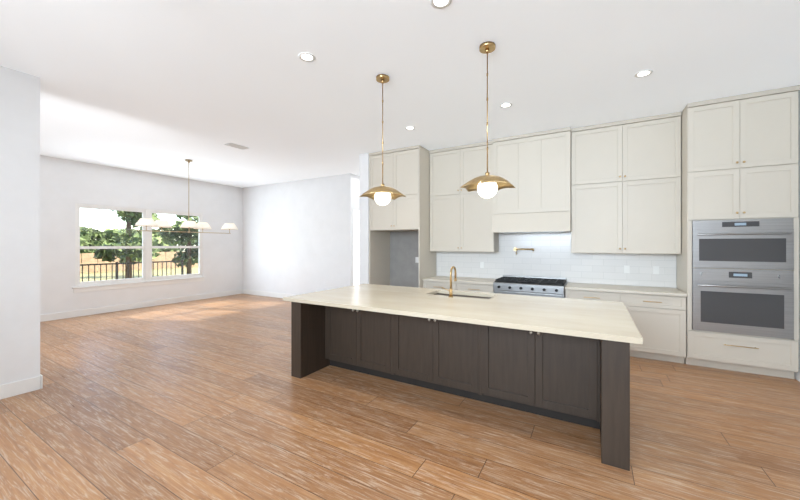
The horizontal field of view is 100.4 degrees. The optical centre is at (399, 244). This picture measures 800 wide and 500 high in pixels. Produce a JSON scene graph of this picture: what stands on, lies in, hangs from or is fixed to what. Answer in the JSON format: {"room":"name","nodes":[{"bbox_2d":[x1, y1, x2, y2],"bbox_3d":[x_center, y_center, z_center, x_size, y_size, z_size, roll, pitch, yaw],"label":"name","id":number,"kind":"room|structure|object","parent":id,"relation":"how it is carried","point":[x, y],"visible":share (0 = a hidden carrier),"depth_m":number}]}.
{"room":"kitchen","nodes":[
{"label":"kitchen","id":0,"kind":"room"},
{"bbox_2d":[0,66,39,384],"bbox_3d":[-4.881,-0.120,1.836,0.150,3.300,4.000,0,0,30],"label":"wall","id":1,"kind":"structure","parent":0,"point":[19,225],"depth_m":3.40},
{"bbox_2d":[0,374,42,399],"bbox_3d":[-4.797,1.460,1.815,0.016,0.140,3.986,0,0,30],"label":"baseboard","id":2,"kind":"structure","parent":1,"relation":"attached to","point":[20,387],"depth_m":3.40},
{"bbox_2d":[40,155,242,314],"bbox_3d":[-7.324,-0.120,6.365,0.150,3.300,9.400,0,0,30],"label":"wall","id":3,"kind":"structure","parent":0,"point":[57,231],"depth_m":7.73},
{"bbox_2d":[72,203,203,292],"bbox_3d":[-6.214,0.075,8.195,0.127,1.890,2.760,0,0,30],"label":"window","id":4,"kind":"structure","parent":3,"relation":"in","point":[146,247],"depth_m":8.07},
{"bbox_2d":[40,289,242,321],"bbox_3d":[-7.249,1.460,6.321,0.016,0.140,9.400,0,0,30],"label":"baseboard","id":5,"kind":"structure","parent":3,"relation":"attached to","point":[84,312],"depth_m":7.86},
{"bbox_2d":[243,173,353,294],"bbox_3d":[-3.104,-0.120,9.424,4.400,3.300,0.120,0,0,30],"label":"wall","id":6,"kind":"structure","parent":0,"point":[298,237],"depth_m":9.16},
{"bbox_2d":[243,289,293,297],"bbox_3d":[-3.052,1.460,9.328,4.246,0.140,0.036,0,0,30],"label":"baseboard","id":7,"kind":"structure","parent":6,"relation":"attached to","point":[252,292],"depth_m":9.82},
{"bbox_2d":[354,174,358,209],"bbox_3d":[-0.963,-1.335,8.882,0.150,0.870,1.080,0,0,30],"label":"wall","id":8,"kind":"structure","parent":0,"point":[356,192],"depth_m":8.48},
{"bbox_2d":[359,153,368,283],"bbox_3d":[-0.513,-0.120,6.838,0.214,3.300,0.770,0,0,30],"label":"wall","id":9,"kind":"structure","parent":0,"point":[363,221],"depth_m":6.51},
{"bbox_2d":[0,294,799,499],"bbox_3d":[-1.826,1.580,4.287,11.750,0.100,11.600,0,0,30],"label":"floor","id":10,"kind":"structure","parent":0,"point":[208,399],"depth_m":2.74},
{"bbox_2d":[354,210,358,284],"bbox_3d":[-1.258,0.255,9.040,0.020,2.550,1.200,0,0,30],"label":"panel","id":11,"kind":"object","parent":10,"relation":"on","point":[356,247],"visible":0.07,"depth_m":9.13},
{"bbox_2d":[369,145,435,287],"bbox_3d":[0.052,-0.118,6.503,1.092,3.297,0.779,0,0,30],"label":"tall cabinet","id":12,"kind":"object","parent":10,"relation":"on","point":[399,255],"visible":0.62,"depth_m":6.28},
{"bbox_2d":[422,280,449,289],"bbox_3d":[0.873,1.093,6.123,0.699,0.876,0.617,0,0,30],"label":"base cabinet","id":13,"kind":"object","parent":10,"relation":"on","point":[433,284],"depth_m":5.92},
{"bbox_2d":[291,304,629,470],"bbox_3d":[0.506,1.090,3.686,3.250,0.880,1.449,0,0,30],"label":"kitchen island","id":14,"kind":"object","parent":10,"relation":"on","point":[566,359],"depth_m":3.14},
{"bbox_2d":[283,288,642,343],"bbox_3d":[0.377,0.630,3.463,3.380,0.039,1.066,0,0,30],"label":"island countertop","id":15,"kind":"structure","parent":14,"relation":"on","point":[616,324],"depth_m":3.08},
{"bbox_2d":[442,266,456,296],"bbox_3d":[0.588,0.431,3.942,0.139,0.356,0.193,0,0,30],"label":"brass faucet","id":16,"kind":"object","parent":15,"relation":"on","point":[450,290],"visible":1,"depth_m":3.86},
{"bbox_2d":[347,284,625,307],"bbox_3d":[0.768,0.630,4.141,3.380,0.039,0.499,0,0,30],"label":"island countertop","id":17,"kind":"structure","parent":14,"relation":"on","point":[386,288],"depth_m":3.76},
{"bbox_2d":[431,292,490,299],"bbox_3d":[0.751,0.739,4.081,0.800,0.203,0.401,0,0,30],"label":"sink","id":18,"kind":"object","parent":17,"relation":"in","point":[432,293],"depth_m":4.25},
{"bbox_2d":[452,284,493,292],"bbox_3d":[1.368,1.093,5.837,0.698,0.876,0.617,0,0,30],"label":"base cabinet","id":19,"kind":"object","parent":10,"relation":"on","point":[468,284],"depth_m":5.55},
{"bbox_2d":[426,276,496,283],"bbox_3d":[1.112,0.635,5.967,1.270,0.040,0.647,0,0,30],"label":"countertop","id":20,"kind":"structure","parent":19,"relation":"on","point":[441,279],"depth_m":5.82},
{"bbox_2d":[493,275,566,297],"bbox_3d":[2.085,1.035,5.341,1.026,0.990,0.724,0,0,30],"label":"range","id":21,"kind":"object","parent":10,"relation":"on","point":[533,286],"visible":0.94,"depth_m":5.14},
{"bbox_2d":[565,290,612,301],"bbox_3d":[2.891,1.093,4.958,0.739,0.876,0.617,0,0,30],"label":"base cabinet","id":22,"kind":"object","parent":10,"relation":"on","point":[599,295],"depth_m":4.72},
{"bbox_2d":[613,294,685,363],"bbox_3d":[3.430,1.093,4.646,0.760,0.876,0.617,0,0,30],"label":"base cabinet","id":23,"kind":"object","parent":10,"relation":"on","point":[658,315],"depth_m":4.34},
{"bbox_2d":[565,282,686,297],"bbox_3d":[3.157,0.635,4.786,1.372,0.040,0.647,0,0,30],"label":"countertop","id":24,"kind":"structure","parent":23,"relation":"on","point":[673,292],"depth_m":4.61},
{"bbox_2d":[676,85,799,378],"bbox_3d":[4.168,-0.118,4.194,0.959,3.297,0.662,0,0,30],"label":"tall cabinet","id":25,"kind":"object","parent":10,"relation":"on","point":[739,157],"visible":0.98,"depth_m":3.94},
{"bbox_2d":[692,218,793,338],"bbox_3d":[4.004,0.383,3.911,0.863,1.355,0.098,0,0,30],"label":"wall ovens","id":26,"kind":"object","parent":25,"relation":"in","point":[739,299],"visible":1,"depth_m":3.90},
{"bbox_2d":[0,0,799,187],"bbox_3d":[-1.826,-1.820,4.287,11.750,0.100,11.600,0,0,30],"label":"ceiling","id":27,"kind":"structure","parent":0,"point":[165,87],"depth_m":3.39},
{"bbox_2d":[135,159,237,233],"bbox_3d":[-4.424,-1.004,6.977,0.610,1.529,1.990,0,0,30],"label":"linear chandelier","id":28,"kind":"object","parent":27,"relation":"hanging from","point":[161,224],"visible":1,"depth_m":6.79},
{"bbox_2d":[225,143,248,149],"bbox_3d":[-2.929,-1.762,5.987,0.180,0.015,0.360,0,0,30],"label":"ceiling vent","id":29,"kind":"object","parent":27,"relation":"in","point":[236,146],"visible":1,"depth_m":5.97},
{"bbox_2d":[298,52,314,61],"bbox_3d":[-0.878,-1.766,3.139,0.156,0.005,0.156,0,0,30],"label":"recessed light","id":30,"kind":"object","parent":27,"relation":"in","point":[306,56],"visible":1,"depth_m":3.14},
{"bbox_2d":[359,74,405,205],"bbox_3d":[-0.183,-1.091,3.523,0.434,1.357,0.500,0,0,30],"label":"pendant light","id":31,"kind":"object","parent":27,"relation":"hanging from","point":[382,195],"visible":1,"depth_m":3.48},
{"bbox_2d":[405,126,414,129],"bbox_3d":[0.155,-1.766,5.049,0.156,0.005,0.156,0,0,30],"label":"recessed light","id":32,"kind":"object","parent":27,"relation":"in","point":[410,127],"visible":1,"depth_m":5.03},
{"bbox_2d":[430,0,451,8],"bbox_3d":[0.297,-1.766,2.415,0.156,0.005,0.156,0,0,30],"label":"recessed light","id":33,"kind":"object","parent":27,"relation":"in","point":[439,4],"visible":1,"depth_m":2.44},
{"bbox_2d":[460,41,514,197],"bbox_3d":[0.778,-1.091,2.968,0.434,1.357,0.500,0,0,30],"label":"pendant light","id":34,"kind":"object","parent":27,"relation":"hanging from","point":[487,185],"visible":1,"depth_m":2.93},
{"bbox_2d":[499,103,511,107],"bbox_3d":[1.342,-1.766,4.225,0.156,0.005,0.156,0,0,30],"label":"recessed light","id":35,"kind":"object","parent":27,"relation":"in","point":[504,105],"visible":1,"depth_m":4.23},
{"bbox_2d":[635,70,652,77],"bbox_3d":[2.518,-1.766,3.442,0.156,0.005,0.156,0,0,30],"label":"recessed light","id":36,"kind":"object","parent":27,"relation":"in","point":[643,73],"visible":1,"depth_m":3.44},
{"bbox_2d":[405,231,671,287],"bbox_3d":[2.131,-0.120,5.842,6.450,3.300,0.150,0,0,30],"label":"wall","id":37,"kind":"structure","parent":0,"point":[493,278],"depth_m":6.49},
{"bbox_2d":[429,141,498,251],"bbox_3d":[1.154,-0.819,6.103,1.205,1.897,0.369,0,0,30],"label":"upper cabinet","id":38,"kind":"object","parent":37,"relation":"attached to","point":[461,219],"visible":0.88,"depth_m":5.97},
{"bbox_2d":[492,127,570,233],"bbox_3d":[2.155,-0.980,5.463,1.164,1.575,0.477,0,0,30],"label":"upper cabinet","id":39,"kind":"object","parent":37,"relation":"attached to","point":[534,169],"visible":0.85,"depth_m":5.27},
{"bbox_2d":[437,232,675,287],"bbox_3d":[2.316,0.071,5.640,3.682,1.082,0.009,0,0,30],"label":"tile backsplash","id":40,"kind":"structure","parent":37,"relation":"attached to","point":[551,255],"depth_m":5.48},
{"bbox_2d":[514,248,533,253],"bbox_3d":[2.111,0.112,5.696,0.344,0.117,0.098,0,0,30],"label":"pot filler","id":41,"kind":"object","parent":40,"relation":"attached to","point":[516,249],"visible":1,"depth_m":5.67},
{"bbox_2d":[624,265,629,272],"bbox_3d":[3.406,0.372,5.000,0.070,0.115,0.008,0,0,30],"label":"electrical outlet plate","id":42,"kind":"object","parent":40,"relation":"attached to","point":[627,269],"depth_m":5.00},
{"bbox_2d":[653,266,658,273],"bbox_3d":[3.709,0.372,4.825,0.070,0.115,0.008,0,0,30],"label":"electrical outlet plate","id":43,"kind":"object","parent":40,"relation":"attached to","point":[655,268],"depth_m":4.82},
{"bbox_2d":[571,122,614,252],"bbox_3d":[3.005,-0.819,5.052,0.714,1.898,0.337,0,0,30],"label":"upper cabinet","id":44,"kind":"object","parent":37,"relation":"attached to","point":[593,146],"depth_m":4.95},
{"bbox_2d":[615,111,681,253],"bbox_3d":[3.520,-0.819,4.755,0.713,1.898,0.337,0,0,30],"label":"upper cabinet","id":45,"kind":"object","parent":37,"relation":"attached to","point":[625,186],"depth_m":4.62},
{"bbox_2d":[795,90,799,381],"bbox_3d":[2.559,-0.120,0.283,0.150,3.300,9.050,0,0,30],"label":"wall","id":46,"kind":"structure","parent":0,"point":[797,376],"depth_m":3.71},
{"label":"outside","id":47,"kind":"structure","parent":0,"visible":0},
{"bbox_2d":[80,257,197,281],"bbox_3d":[-36.363,2.080,26.768,70.250,0.100,70.000,0,0,30],"label":"ground","id":48,"kind":"structure","parent":47,"point":[120,275],"depth_m":23.31},
{"bbox_2d":[80,252,197,272],"bbox_3d":[-17.268,1.330,33.041,0.050,1.400,35.960,0,0,30],"label":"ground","id":49,"kind":"structure","parent":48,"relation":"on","point":[87,258],"depth_m":25.36},
{"bbox_2d":[80,210,197,278],"bbox_3d":[-23.212,-2.345,35.342,39.294,9.863,25.550,0,0,30],"label":"trees","id":50,"kind":"object","parent":48,"relation":"on","point":[166,240],"depth_m":20.32},
{"bbox_3d":[-7.733,1.780,8.506,2.400,0.500,9.000,0,0,30],"label":"deck","id":51,"kind":"object","parent":48,"relation":"on","visible":0},
{"bbox_2d":[80,259,183,281],"bbox_3d":[-8.744,1.019,8.975,0.050,1.018,5.450,0,0,30],"label":"railing","id":52,"kind":"object","parent":51,"relation":"on","point":[153,262],"depth_m":9.89}
]}

